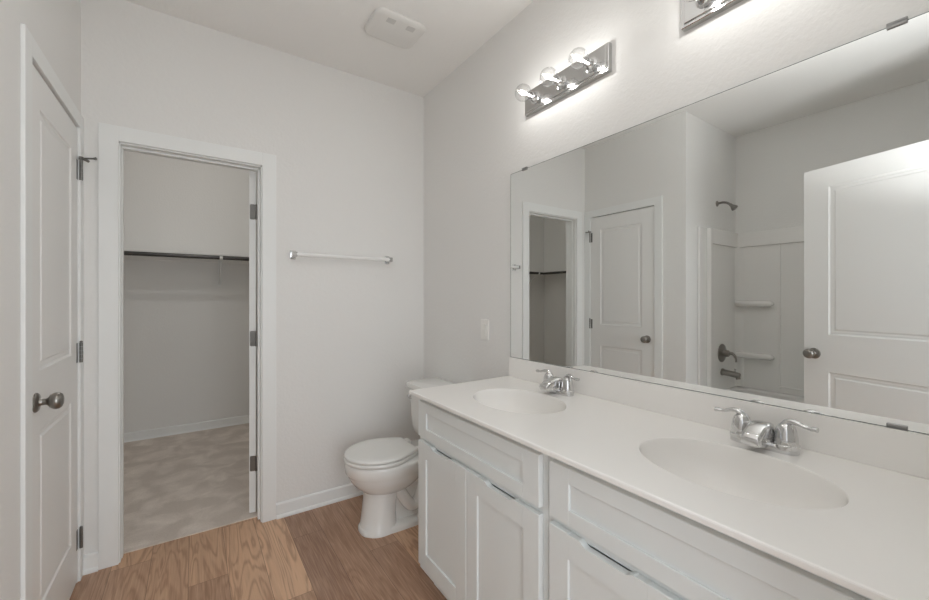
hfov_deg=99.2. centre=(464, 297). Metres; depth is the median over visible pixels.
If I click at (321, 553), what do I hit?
floor
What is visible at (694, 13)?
vanity light
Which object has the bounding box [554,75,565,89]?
socket
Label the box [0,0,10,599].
wall
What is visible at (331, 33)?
ceiling
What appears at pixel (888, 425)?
mirror clip
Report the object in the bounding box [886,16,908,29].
mirror clip
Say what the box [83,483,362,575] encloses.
baseboard
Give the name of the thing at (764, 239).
wall mirror
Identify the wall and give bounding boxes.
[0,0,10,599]
[11,0,80,599]
[81,0,422,554]
[124,151,256,432]
[423,0,928,383]
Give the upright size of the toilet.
0.749 m
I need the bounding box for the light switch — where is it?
[481,319,488,339]
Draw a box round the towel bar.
[290,250,392,263]
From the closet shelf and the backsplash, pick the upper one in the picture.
the closet shelf
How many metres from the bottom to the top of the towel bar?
0.052 m
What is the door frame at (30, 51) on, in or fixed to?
attached to the wall at (55, 25)
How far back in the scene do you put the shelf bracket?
3.83 m
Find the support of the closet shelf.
attached to the wall at (186, 335)
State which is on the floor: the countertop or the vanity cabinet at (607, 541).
the vanity cabinet at (607, 541)
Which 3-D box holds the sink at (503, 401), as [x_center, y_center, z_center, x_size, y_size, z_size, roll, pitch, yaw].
[0.211,0.474,1.573,0.314,0.138,0.422,0,0,-34]
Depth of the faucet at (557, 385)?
1.64 m
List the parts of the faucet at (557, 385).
lever, handle, spout, plate, handle, lever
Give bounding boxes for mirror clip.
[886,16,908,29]
[886,423,907,430]
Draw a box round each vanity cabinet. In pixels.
[418,399,548,599]
[549,456,871,599]
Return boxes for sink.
[473,389,566,413]
[639,438,848,508]
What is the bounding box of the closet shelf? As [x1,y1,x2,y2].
[124,248,248,263]
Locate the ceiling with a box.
[125,0,533,96]
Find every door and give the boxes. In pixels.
[32,64,96,599]
[249,171,256,512]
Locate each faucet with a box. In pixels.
[536,369,579,396]
[714,407,818,455]
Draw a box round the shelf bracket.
[218,256,222,285]
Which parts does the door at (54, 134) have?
knob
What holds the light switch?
attached to the wall at (477, 134)
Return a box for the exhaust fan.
[364,7,424,48]
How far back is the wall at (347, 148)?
2.40 m
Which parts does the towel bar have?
post, post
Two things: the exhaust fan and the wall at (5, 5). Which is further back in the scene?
the exhaust fan
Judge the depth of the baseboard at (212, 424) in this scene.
3.74 m
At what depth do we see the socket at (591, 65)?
1.60 m
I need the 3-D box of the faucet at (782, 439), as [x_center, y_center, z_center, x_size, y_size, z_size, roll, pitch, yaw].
[0.792,0.360,1.065,0.119,0.090,0.236,0,0,-34]
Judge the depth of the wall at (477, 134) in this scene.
1.92 m
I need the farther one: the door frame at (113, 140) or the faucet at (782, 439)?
the door frame at (113, 140)
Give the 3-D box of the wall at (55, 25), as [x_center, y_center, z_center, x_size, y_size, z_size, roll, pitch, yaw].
[-1.595,-0.084,1.459,0.115,2.735,0.845,0,0,-34]
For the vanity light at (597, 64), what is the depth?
1.71 m
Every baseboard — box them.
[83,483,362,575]
[124,415,248,442]
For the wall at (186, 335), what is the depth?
3.75 m
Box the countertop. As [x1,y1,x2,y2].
[409,357,928,599]
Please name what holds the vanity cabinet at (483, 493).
on the floor
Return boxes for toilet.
[343,378,454,537]
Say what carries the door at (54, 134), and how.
in the wall at (55, 25)
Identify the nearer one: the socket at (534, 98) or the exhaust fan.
the socket at (534, 98)
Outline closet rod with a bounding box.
[124,251,248,260]
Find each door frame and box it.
[20,23,83,599]
[98,122,275,569]
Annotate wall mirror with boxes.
[511,11,928,434]
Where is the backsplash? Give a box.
[509,357,928,479]
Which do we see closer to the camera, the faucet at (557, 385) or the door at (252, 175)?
the faucet at (557, 385)
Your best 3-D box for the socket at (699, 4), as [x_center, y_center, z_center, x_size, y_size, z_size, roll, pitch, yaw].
[0.754,-0.954,1.248,0.030,0.060,0.060,0,0,-34]
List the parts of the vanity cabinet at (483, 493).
door, drawer, door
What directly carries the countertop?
on the vanity cabinet at (483, 493)
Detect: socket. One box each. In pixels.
[528,91,539,103]
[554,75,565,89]
[583,57,596,72]
[695,0,712,8]
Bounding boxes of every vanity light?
[515,42,611,116]
[681,0,742,31]
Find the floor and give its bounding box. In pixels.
[69,423,446,599]
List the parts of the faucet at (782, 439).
lever, handle, spout, plate, handle, lever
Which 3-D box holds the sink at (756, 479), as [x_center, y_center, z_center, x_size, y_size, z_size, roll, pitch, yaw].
[0.635,0.474,0.953,0.314,0.138,0.422,0,0,-34]
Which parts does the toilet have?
seat, lid, tank, tank lid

